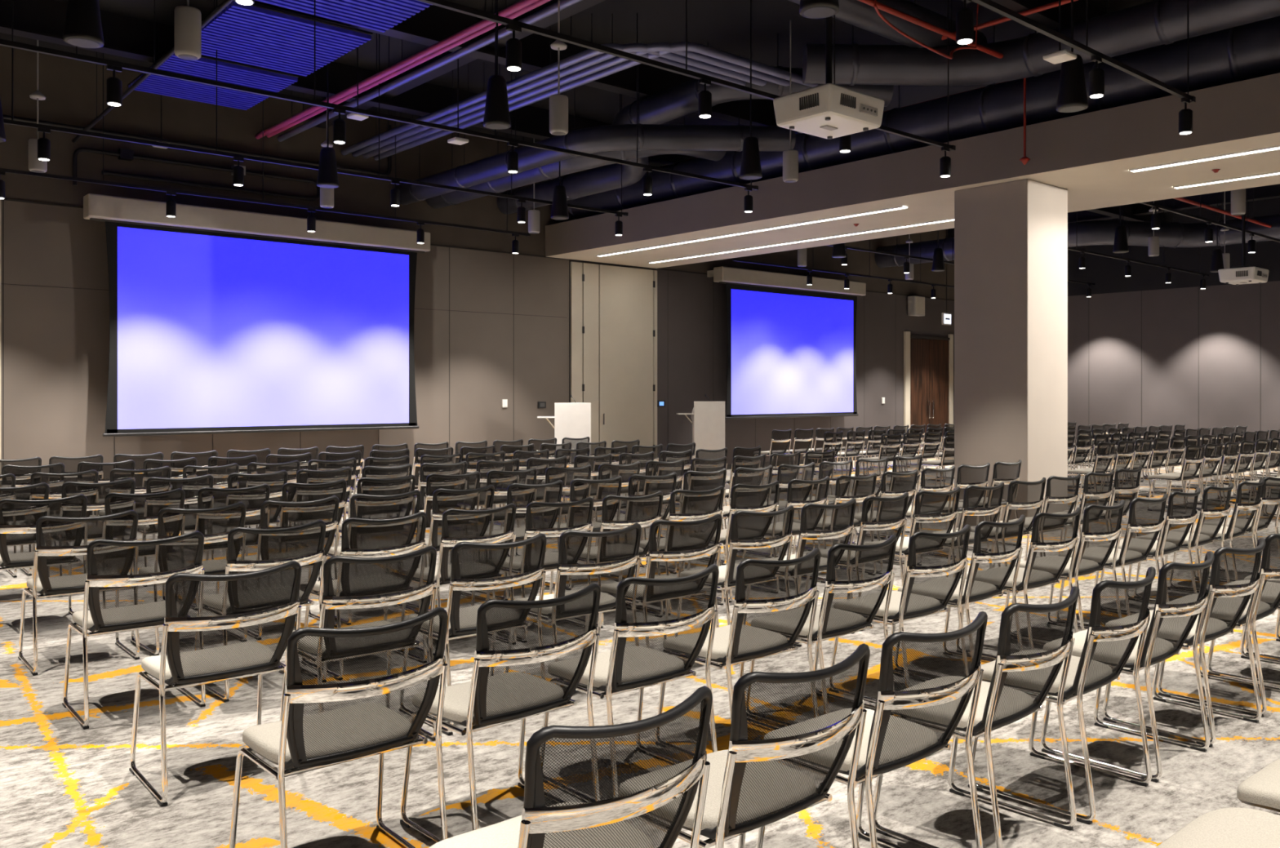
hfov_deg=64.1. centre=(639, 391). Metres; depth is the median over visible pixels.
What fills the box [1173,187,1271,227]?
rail
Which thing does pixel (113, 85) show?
track spotlight
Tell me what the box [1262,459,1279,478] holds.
chair
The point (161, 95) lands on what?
ceiling sensor
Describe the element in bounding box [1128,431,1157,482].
chair
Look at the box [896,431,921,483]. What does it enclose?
chair
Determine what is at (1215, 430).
chair
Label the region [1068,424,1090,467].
chair
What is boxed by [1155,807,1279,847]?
chair
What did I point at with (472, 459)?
chair
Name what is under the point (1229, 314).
wall
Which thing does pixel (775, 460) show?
chair
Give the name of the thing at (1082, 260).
track lighting
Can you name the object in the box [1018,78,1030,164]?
sprinkler head
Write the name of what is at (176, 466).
chair
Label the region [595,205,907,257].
strip light
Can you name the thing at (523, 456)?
chair
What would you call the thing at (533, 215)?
speaker
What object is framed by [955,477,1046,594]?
chair
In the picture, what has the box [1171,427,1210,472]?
chair
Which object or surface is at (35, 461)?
chair
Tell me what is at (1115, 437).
chair
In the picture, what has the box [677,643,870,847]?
chair
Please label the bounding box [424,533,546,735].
chair
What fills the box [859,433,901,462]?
chair
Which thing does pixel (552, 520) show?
chair
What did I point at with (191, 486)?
chair
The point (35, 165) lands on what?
speaker
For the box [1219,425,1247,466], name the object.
chair
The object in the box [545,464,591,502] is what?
chair
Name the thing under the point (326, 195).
speaker
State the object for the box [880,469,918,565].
chair
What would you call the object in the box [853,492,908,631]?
chair
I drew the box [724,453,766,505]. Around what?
chair
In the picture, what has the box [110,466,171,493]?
chair
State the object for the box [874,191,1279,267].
air duct
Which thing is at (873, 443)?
chair
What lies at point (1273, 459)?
chair
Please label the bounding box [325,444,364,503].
chair
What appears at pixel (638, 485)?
chair
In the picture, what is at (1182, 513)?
chair
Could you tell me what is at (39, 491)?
chair
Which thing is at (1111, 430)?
chair
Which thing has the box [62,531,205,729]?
chair
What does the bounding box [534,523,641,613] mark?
chair
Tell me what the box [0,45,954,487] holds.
wall
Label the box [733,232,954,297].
track lighting
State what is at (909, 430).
chair
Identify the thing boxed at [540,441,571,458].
chair
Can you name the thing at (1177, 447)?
chair
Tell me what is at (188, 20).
speaker
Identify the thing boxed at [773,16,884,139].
ceiling projector
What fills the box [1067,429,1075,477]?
chair
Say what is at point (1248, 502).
chair
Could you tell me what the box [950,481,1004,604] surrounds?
chair
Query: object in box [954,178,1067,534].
column
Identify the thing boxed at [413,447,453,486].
chair
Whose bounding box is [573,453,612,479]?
chair
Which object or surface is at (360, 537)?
chair
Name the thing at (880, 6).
pipe
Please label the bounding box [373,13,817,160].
conduit pipe
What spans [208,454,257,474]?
chair
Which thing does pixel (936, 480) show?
chair
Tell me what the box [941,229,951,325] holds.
exit sign
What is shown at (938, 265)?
pendant light
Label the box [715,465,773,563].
chair
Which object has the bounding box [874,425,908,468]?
chair
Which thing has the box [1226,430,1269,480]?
chair
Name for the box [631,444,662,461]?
chair
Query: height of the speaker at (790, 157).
1.767 m
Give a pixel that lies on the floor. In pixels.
(64, 784)
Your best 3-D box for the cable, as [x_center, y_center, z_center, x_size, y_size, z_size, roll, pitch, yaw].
[2.515,-3.470,8.829,1.613,1.202,0.261,0,0,-41]
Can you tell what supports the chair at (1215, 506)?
on the floor
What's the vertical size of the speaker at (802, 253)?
1.767 m
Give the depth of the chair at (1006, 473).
9.85 m
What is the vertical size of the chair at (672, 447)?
0.862 m
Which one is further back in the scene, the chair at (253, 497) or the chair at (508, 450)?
the chair at (508, 450)
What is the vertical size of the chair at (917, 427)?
0.862 m
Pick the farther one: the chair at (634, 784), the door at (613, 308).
the door at (613, 308)
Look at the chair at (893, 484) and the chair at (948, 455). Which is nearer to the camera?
the chair at (893, 484)
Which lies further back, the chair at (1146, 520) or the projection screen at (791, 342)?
the projection screen at (791, 342)
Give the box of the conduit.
[2,114,391,200]
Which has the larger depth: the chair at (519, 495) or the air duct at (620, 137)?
the air duct at (620, 137)
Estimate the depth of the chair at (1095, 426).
21.05 m
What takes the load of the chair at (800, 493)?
on the floor
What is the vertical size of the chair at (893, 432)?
0.862 m
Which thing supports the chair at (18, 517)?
on the floor
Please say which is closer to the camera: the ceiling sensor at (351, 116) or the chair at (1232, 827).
the chair at (1232, 827)
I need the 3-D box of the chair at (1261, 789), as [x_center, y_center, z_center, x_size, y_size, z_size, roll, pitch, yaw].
[1.981,1.099,2.733,0.532,0.862,0.612,0,0,-41]
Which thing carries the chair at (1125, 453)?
on the floor
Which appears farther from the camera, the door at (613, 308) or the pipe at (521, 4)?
the door at (613, 308)
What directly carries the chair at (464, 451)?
on the floor
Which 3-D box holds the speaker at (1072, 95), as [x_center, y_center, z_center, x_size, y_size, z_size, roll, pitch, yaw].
[3.380,-3.139,7.991,0.230,1.862,0.230,0,0,-41]
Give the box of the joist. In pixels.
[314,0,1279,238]
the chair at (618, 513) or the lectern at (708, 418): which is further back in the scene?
the lectern at (708, 418)
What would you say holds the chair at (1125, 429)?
on the floor
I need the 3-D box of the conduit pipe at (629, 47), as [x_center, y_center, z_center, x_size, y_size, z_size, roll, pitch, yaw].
[-0.895,-3.748,13.596,3.273,0.645,6.293,0,0,-41]
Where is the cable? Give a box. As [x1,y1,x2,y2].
[874,0,978,59]
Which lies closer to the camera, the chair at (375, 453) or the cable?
the cable
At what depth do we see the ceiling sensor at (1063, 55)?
7.42 m
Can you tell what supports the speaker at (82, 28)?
hanging from the ceiling at (124, 36)
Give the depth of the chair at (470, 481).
8.41 m
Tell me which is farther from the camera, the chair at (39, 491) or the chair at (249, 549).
the chair at (39, 491)
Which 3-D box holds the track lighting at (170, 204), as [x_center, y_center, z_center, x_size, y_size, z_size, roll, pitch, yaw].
[-5.345,-3.058,12.060,9.800,2.025,0.107,0,0,-41]
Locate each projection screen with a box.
[83,193,430,436]
[706,266,866,419]
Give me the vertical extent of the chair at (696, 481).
0.862 m
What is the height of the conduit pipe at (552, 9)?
0.600 m
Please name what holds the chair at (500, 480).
on the floor
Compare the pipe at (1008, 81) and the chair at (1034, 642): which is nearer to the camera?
the chair at (1034, 642)
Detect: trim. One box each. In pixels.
[0,198,1261,459]
[0,200,0,459]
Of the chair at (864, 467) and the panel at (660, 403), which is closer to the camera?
the chair at (864, 467)
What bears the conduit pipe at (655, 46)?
attached to the ceiling at (124, 36)
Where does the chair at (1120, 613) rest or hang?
on the floor
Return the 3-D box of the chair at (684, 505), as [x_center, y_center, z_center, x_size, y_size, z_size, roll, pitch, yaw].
[0.258,1.099,7.323,0.532,0.862,0.612,0,0,-40]
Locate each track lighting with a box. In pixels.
[0,53,530,253]
[3,0,628,235]
[234,0,955,177]
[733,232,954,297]
[827,235,1094,297]
[955,0,1195,134]
[1067,200,1208,288]
[1140,188,1279,253]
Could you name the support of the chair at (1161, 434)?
on the floor
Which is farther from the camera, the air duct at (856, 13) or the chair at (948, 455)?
the chair at (948, 455)
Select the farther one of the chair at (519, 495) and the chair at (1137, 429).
the chair at (1137, 429)
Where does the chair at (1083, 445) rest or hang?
on the floor
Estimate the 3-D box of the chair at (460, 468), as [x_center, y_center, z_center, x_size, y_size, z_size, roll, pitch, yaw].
[-2.020,1.099,9.941,0.532,0.862,0.612,0,0,-41]
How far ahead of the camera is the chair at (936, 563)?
5.00 m
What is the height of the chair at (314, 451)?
0.862 m
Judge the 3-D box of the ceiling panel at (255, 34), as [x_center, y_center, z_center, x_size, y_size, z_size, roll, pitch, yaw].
[-3.693,-3.780,10.281,1.350,0.580,1.650,0,0,-41]
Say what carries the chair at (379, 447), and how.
on the floor
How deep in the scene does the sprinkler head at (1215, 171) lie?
10.42 m
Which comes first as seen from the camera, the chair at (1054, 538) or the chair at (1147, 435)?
the chair at (1054, 538)
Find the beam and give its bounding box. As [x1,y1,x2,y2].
[545,72,1279,268]
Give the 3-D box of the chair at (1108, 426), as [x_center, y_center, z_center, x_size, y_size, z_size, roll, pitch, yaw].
[9.770,1.099,21.745,0.532,0.862,0.612,0,0,-39]
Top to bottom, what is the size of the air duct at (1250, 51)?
1.226 m
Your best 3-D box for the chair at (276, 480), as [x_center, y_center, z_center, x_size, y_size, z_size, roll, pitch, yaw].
[-3.364,1.099,8.762,0.532,0.862,0.612,0,0,-43]
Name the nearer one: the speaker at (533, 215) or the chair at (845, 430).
the speaker at (533, 215)
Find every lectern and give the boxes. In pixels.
[537,394,591,444]
[676,394,724,456]
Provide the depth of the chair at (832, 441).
17.25 m
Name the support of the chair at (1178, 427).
on the floor
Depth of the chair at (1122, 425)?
21.82 m
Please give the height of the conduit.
1.450 m
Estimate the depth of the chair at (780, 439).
18.15 m
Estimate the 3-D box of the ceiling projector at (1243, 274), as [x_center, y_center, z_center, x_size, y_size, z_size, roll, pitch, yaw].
[8.717,-2.817,14.800,0.599,2.505,0.545,0,0,-41]
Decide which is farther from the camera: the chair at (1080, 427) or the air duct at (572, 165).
the chair at (1080, 427)
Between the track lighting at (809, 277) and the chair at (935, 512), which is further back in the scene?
the track lighting at (809, 277)
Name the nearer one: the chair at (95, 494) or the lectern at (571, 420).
the chair at (95, 494)
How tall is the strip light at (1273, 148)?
0.016 m
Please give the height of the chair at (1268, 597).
0.862 m
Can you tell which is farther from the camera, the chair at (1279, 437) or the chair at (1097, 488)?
the chair at (1279, 437)
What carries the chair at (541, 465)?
on the floor
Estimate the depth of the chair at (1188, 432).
18.55 m
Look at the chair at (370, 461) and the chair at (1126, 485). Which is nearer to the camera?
the chair at (1126, 485)
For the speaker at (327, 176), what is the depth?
10.93 m
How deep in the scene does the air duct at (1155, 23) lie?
10.13 m
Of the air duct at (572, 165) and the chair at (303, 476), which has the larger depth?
the air duct at (572, 165)
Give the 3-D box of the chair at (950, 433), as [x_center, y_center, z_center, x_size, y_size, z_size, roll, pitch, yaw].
[5.253,1.099,17.781,0.532,0.862,0.612,0,0,-43]
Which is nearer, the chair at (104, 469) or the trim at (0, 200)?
the chair at (104, 469)
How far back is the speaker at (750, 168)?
10.49 m
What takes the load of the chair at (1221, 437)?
on the floor
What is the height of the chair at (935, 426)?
0.862 m
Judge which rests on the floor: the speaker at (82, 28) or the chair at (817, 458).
the chair at (817, 458)
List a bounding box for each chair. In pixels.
[0,457,41,475]
[0,473,17,577]
[0,482,49,594]
[0,494,87,614]
[1,462,64,486]
[17,510,139,675]
[22,469,98,575]
[48,454,103,473]
[58,478,135,596]
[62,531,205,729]
[77,459,135,482]
[88,488,185,610]
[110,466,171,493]
[113,452,163,470]
[128,560,301,806]
[130,502,246,656]
[143,457,197,478]
[146,474,213,509]
[170,450,217,466]
[182,462,239,488]
[197,484,270,528]
[199,520,325,702]
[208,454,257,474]
[226,448,271,463]
[227,470,288,501]
[229,607,448,847]
[247,460,300,483]
[259,495,339,619]
[266,453,311,470]
[277,446,319,460]
[279,546,436,740]
[281,479,346,581]
[296,466,351,555]
[303,511,426,627]
[307,457,356,537]
[318,450,361,521]
[322,489,421,595]
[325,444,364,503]
[331,475,415,546]
[337,463,412,546]
[345,455,409,519]
[352,448,409,493]
[355,443,408,493]
[400,582,600,843]
[411,441,448,475]
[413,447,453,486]
[414,453,462,511]
[417,461,467,511]
[423,471,480,537]
[424,484,494,611]
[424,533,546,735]
[429,685,712,847]
[433,503,515,607]
[454,440,487,454]
[460,444,495,462]
[465,450,505,473]
[476,457,519,488]
[486,467,537,508]
[493,439,523,453]
[500,444,534,461]
[506,480,563,590]
[513,448,549,471]
[524,497,593,594]
[526,455,567,484]
[528,437,556,451]
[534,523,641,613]
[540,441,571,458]
[540,475,622,586]
[542,564,719,752]
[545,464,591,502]
[555,447,590,467]
[561,436,589,449]
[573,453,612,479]
[576,440,606,456]
[594,445,627,464]
[595,491,662,628]
[597,513,722,664]
[598,461,640,496]
[611,439,639,453]
[618,451,654,475]
[627,471,676,567]
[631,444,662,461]
[644,458,684,489]
[645,468,726,565]
[647,485,724,605]
[657,548,821,723]
[658,449,692,488]
[666,442,695,463]
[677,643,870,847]
[690,456,727,528]
[695,447,727,519]
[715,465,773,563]
[716,480,779,602]
[716,505,794,625]
[724,445,761,484]
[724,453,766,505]
[749,534,897,710]
[755,611,987,847]
[760,429,791,456]
[769,451,800,483]
[777,462,814,548]
[783,498,856,646]
[785,428,813,454]
[785,475,830,582]
[791,459,853,546]
[791,472,876,580]
[802,431,843,465]
[804,449,835,480]
[807,427,834,452]
[830,524,970,702]
[835,426,853,471]
[835,430,865,462]
[836,426,872,471]
[847,429,885,461]
[848,457,888,544]
[853,425,890,468]
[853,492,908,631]
[855,454,922,533]
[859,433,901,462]
[867,428,905,471]
[873,586,1079,847]
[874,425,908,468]
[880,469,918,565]
[890,424,925,466]
[893,465,955,563]
[894,486,960,604]
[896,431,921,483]
[897,427,923,470]
[897,514,1025,662]
[914,431,942,469]
[916,435,954,491]
[917,426,942,471]
[920,431,954,479]
[921,423,941,461]
[935,426,954,469]
[940,423,954,441]
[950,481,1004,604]
[951,459,1021,548]
[953,462,990,551]
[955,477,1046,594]
[957,506,1081,659]
[967,566,1155,824]
[995,473,1080,560]
[1011,499,1124,631]
[1040,551,1214,782]
[1057,493,1168,626]
[1067,422,1076,448]
[1067,425,1075,467]
[1067,428,1091,476]
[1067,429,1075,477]
[1067,433,1109,487]
[1067,434,1093,488]
[1067,435,1075,477]
[1067,440,1115,504]
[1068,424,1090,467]
[1069,427,1106,467]
[1070,423,1104,466]
[1071,466,1142,565]
[1071,469,1114,537]
[1082,426,1121,468]
[1082,432,1127,484]
[1085,439,1135,501]
[1089,423,1115,463]
[1099,487,1200,603]
[1102,537,1265,746]
[1109,438,1152,497]
[1110,426,1146,465]
[1112,422,1128,462]
[1112,431,1142,480]
[1121,426,1134,440]
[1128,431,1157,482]
[1128,436,1170,497]
[1135,482,1233,600]
[1138,435,1186,493]
[1141,430,1172,478]
[1145,429,1186,475]
[1147,444,1205,511]
[1148,425,1160,468]
[1151,424,1185,455]
[1153,435,1200,490]
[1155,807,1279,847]
[1157,533,1279,717]
[1158,428,1199,474]
[1160,424,1172,437]
[1166,442,1223,509]
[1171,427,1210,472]
[1171,433,1217,488]
[1172,478,1264,581]
[1186,432,1231,486]
[1186,440,1239,504]
[1199,476,1279,578]
[1203,431,1243,484]
[1204,440,1256,502]
[1207,594,1279,687]
[1211,426,1223,461]
[1213,431,1257,481]
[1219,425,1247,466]
[1220,438,1271,497]
[1222,426,1235,465]
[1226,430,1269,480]
[1235,438,1279,493]
[1236,758,1279,815]
[1239,429,1279,477]
[1244,605,1279,660]
[1248,480,1279,521]
[1257,437,1279,475]
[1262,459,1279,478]
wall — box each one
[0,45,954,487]
[1067,197,1279,458]
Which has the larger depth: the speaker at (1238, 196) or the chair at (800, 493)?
the speaker at (1238, 196)
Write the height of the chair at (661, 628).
0.862 m
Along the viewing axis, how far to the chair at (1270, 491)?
8.12 m
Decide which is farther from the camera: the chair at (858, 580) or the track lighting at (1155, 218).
the track lighting at (1155, 218)
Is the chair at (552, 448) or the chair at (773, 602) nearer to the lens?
the chair at (773, 602)
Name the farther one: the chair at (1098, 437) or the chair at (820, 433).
the chair at (820, 433)
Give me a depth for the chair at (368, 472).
9.32 m
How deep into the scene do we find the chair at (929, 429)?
19.22 m
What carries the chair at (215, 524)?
on the floor
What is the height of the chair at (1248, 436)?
0.862 m
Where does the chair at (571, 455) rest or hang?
on the floor
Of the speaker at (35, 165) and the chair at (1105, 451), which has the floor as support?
the chair at (1105, 451)
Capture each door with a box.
[568,260,657,448]
[903,331,953,453]
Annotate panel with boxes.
[127,22,298,110]
[201,0,373,76]
[255,0,431,32]
[537,401,546,408]
[657,400,665,407]
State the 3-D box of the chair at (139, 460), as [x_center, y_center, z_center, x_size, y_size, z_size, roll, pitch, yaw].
[-5.632,1.099,11.350,0.532,0.862,0.612,0,0,-41]
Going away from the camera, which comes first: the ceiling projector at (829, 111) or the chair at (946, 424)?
the ceiling projector at (829, 111)
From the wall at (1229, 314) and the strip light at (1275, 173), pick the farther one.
the wall at (1229, 314)
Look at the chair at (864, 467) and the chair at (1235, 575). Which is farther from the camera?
the chair at (864, 467)
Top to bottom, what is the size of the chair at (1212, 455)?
0.862 m
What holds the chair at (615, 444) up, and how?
on the floor
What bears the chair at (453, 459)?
on the floor
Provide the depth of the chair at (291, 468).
9.79 m
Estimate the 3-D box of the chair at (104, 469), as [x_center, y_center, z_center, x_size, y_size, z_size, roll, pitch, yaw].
[-5.324,1.099,10.096,0.532,0.862,0.612,0,0,-40]
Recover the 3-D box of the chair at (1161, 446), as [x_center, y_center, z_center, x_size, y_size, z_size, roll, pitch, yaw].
[7.517,1.099,15.177,0.532,0.862,0.612,0,0,-40]
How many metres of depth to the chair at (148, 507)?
6.90 m
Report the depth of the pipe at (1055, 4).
9.77 m
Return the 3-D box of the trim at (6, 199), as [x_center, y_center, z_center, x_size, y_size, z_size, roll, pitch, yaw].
[2.820,-0.426,12.740,26.200,3.712,12.506,0,0,-41]
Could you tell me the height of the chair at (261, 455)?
0.862 m
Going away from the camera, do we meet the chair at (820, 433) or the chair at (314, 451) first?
the chair at (314, 451)
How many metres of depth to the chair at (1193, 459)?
12.96 m
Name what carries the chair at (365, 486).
on the floor
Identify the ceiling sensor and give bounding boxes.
[151,94,167,148]
[346,28,368,120]
[447,58,468,145]
[1042,0,1076,64]
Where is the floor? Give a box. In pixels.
[0,456,1279,847]
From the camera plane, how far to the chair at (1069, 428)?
20.31 m
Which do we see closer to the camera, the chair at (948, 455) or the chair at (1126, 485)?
the chair at (1126, 485)
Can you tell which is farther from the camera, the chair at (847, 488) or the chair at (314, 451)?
the chair at (314, 451)
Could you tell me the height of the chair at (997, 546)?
0.862 m
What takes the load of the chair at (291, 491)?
on the floor
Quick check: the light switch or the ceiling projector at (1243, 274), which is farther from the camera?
the light switch
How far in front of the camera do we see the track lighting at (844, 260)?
18.34 m
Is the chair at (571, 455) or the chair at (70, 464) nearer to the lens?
the chair at (70, 464)
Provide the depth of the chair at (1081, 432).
18.22 m
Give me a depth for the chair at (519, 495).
7.57 m
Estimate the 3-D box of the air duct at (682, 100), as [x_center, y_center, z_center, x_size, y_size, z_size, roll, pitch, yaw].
[0.021,-3.476,13.841,1.771,1.188,7.128,0,0,-41]
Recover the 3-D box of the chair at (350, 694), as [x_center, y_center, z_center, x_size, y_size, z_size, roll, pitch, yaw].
[-0.947,1.099,3.227,0.532,0.862,0.612,0,0,-40]
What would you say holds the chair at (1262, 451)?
on the floor
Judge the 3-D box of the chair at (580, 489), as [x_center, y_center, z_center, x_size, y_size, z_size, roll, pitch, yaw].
[-0.488,1.099,8.213,0.532,0.862,0.612,0,0,-41]
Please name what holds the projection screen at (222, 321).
attached to the wall at (56, 340)
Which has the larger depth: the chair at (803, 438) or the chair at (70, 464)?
the chair at (803, 438)
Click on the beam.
(1091, 156)
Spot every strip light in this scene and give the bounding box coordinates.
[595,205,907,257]
[647,217,954,263]
[1128,145,1279,172]
[1173,171,1279,189]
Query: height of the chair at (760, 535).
0.862 m
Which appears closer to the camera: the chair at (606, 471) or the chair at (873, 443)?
the chair at (606, 471)
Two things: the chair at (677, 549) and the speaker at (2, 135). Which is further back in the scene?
the speaker at (2, 135)
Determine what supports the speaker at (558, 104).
hanging from the ceiling at (124, 36)
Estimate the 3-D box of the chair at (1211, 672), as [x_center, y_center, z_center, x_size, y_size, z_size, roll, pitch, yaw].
[3.445,1.099,5.527,0.532,0.862,0.612,0,0,-42]
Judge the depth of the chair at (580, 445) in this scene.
13.78 m
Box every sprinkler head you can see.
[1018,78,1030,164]
[1211,168,1220,173]
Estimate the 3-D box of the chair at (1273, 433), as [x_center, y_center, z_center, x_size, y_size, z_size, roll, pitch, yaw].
[11.131,1.099,18.335,0.532,0.862,0.612,0,0,-43]
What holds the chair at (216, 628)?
on the floor
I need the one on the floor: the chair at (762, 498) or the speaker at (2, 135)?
the chair at (762, 498)
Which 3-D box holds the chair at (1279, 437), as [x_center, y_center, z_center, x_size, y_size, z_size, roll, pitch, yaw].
[11.579,1.099,18.735,0.532,0.862,0.612,0,0,-42]
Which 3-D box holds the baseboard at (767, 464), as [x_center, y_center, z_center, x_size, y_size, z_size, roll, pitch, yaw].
[-2.492,1.480,16.396,23.000,0.100,0.012,0,0,-41]
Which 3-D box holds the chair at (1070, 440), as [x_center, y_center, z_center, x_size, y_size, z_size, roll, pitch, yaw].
[6.316,1.099,15.668,0.532,0.862,0.612,0,0,-41]
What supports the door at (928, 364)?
in the wall at (56, 340)
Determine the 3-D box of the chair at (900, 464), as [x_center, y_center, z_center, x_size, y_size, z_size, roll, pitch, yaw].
[2.681,1.099,10.967,0.532,0.862,0.612,0,0,-41]
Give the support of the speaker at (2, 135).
hanging from the ceiling at (124, 36)
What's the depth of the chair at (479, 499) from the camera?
7.14 m
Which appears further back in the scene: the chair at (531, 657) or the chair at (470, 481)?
the chair at (470, 481)
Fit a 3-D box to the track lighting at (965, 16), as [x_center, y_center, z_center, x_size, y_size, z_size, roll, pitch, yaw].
[0.365,-3.103,4.830,11.300,1.934,0.104,0,0,-41]
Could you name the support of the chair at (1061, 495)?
on the floor
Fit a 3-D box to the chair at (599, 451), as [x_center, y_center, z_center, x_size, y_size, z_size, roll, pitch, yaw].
[-0.499,1.099,12.761,0.532,0.862,0.612,0,0,-40]
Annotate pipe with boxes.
[71,0,233,142]
[255,0,538,139]
[266,0,551,137]
[277,0,582,142]
[341,25,746,155]
[351,16,766,157]
[363,13,791,159]
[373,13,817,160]
[659,80,1009,167]
[857,0,1003,58]
[941,0,1078,39]
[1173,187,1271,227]
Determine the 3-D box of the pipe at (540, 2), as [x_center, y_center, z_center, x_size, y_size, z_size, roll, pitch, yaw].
[-2.038,-3.785,10.550,0.057,0.570,9.380,0,0,-41]
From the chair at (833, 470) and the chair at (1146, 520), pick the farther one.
the chair at (833, 470)
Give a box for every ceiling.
[0,0,1160,222]
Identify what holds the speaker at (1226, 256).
hanging from the ceiling at (124, 36)
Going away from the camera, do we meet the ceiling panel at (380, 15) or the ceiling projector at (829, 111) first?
the ceiling projector at (829, 111)
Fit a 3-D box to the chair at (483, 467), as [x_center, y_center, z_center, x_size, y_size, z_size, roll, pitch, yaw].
[-1.563,1.099,10.341,0.532,0.862,0.612,0,0,-42]
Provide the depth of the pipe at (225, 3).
10.02 m
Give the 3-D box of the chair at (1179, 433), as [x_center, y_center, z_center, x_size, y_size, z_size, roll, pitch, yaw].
[9.485,1.099,18.423,0.532,0.862,0.612,0,0,-43]
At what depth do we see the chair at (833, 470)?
9.92 m
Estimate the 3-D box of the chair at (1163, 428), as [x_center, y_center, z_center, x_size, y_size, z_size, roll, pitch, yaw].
[10.519,1.099,20.880,0.532,0.862,0.612,0,0,-40]
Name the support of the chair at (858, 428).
on the floor
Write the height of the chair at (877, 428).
0.862 m
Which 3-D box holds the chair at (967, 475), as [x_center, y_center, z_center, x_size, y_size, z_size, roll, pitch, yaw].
[2.971,1.099,9.711,0.532,0.862,0.612,0,0,-39]
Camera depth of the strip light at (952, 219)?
15.16 m
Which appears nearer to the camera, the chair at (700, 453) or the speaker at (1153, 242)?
the chair at (700, 453)
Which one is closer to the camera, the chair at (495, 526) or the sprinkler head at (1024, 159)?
the chair at (495, 526)
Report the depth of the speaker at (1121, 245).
16.14 m
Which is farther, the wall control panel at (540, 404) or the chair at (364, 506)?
the wall control panel at (540, 404)
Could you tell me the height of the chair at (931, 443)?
0.862 m
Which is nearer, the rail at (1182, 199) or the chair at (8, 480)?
the chair at (8, 480)
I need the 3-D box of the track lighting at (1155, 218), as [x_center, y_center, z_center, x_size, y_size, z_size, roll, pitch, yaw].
[9.925,-3.103,16.156,9.800,1.934,0.104,0,0,-41]
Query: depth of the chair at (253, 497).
7.29 m
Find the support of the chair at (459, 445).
on the floor
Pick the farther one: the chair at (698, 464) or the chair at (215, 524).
the chair at (698, 464)
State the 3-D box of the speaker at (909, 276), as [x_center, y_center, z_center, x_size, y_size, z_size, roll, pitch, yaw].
[5.544,-3.187,21.026,0.170,1.767,0.170,0,0,-41]
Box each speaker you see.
[0,97,5,142]
[28,40,47,173]
[62,0,103,48]
[174,0,201,60]
[316,21,338,188]
[320,97,333,208]
[483,0,511,129]
[528,138,539,234]
[549,0,568,135]
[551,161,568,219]
[739,0,761,179]
[782,19,798,182]
[797,248,806,266]
[799,0,839,18]
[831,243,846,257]
[905,234,913,279]
[907,295,924,316]
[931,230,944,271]
[1056,0,1088,112]
[1112,205,1128,253]
[1147,200,1159,257]
[1209,192,1224,272]
[1220,191,1230,269]
[1231,188,1245,215]
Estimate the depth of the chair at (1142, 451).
14.57 m
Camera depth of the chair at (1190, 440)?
15.75 m
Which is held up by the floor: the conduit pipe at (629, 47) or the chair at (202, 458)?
the chair at (202, 458)
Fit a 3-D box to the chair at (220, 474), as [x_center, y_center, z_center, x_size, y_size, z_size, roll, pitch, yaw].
[-4.115,1.099,9.608,0.532,0.862,0.612,0,0,-43]
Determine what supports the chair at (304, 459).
on the floor
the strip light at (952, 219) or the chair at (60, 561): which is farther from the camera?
the strip light at (952, 219)
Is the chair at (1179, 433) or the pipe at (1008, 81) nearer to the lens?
the pipe at (1008, 81)
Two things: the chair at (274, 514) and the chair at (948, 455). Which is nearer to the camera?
the chair at (274, 514)
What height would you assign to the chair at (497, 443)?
0.862 m
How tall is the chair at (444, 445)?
0.862 m
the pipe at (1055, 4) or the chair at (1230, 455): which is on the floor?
the chair at (1230, 455)
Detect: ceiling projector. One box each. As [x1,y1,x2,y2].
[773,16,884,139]
[1217,213,1269,285]
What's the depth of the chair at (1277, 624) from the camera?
5.94 m
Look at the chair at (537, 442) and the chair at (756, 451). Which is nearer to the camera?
the chair at (756, 451)
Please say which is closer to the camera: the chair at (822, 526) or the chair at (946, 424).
the chair at (822, 526)
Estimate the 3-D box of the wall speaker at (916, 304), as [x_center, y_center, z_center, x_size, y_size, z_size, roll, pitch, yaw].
[6.523,-2.020,24.111,0.430,0.460,0.212,0,0,-41]
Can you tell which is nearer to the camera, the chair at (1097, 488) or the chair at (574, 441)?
the chair at (1097, 488)
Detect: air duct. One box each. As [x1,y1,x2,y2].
[395,54,795,204]
[425,93,726,208]
[497,33,893,214]
[550,0,1279,222]
[787,0,986,48]
[802,0,1279,86]
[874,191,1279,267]
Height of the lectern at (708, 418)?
1.490 m
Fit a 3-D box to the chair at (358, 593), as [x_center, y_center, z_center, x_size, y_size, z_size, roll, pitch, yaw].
[-1.232,1.099,4.489,0.532,0.862,0.612,0,0,-39]
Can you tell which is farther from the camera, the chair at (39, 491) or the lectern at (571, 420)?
the lectern at (571, 420)
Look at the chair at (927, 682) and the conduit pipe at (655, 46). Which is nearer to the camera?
the chair at (927, 682)
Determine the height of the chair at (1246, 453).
0.862 m
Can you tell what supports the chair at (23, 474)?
on the floor
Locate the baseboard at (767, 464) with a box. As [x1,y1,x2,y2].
[351,453,900,493]
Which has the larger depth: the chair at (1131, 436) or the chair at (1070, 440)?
the chair at (1131, 436)

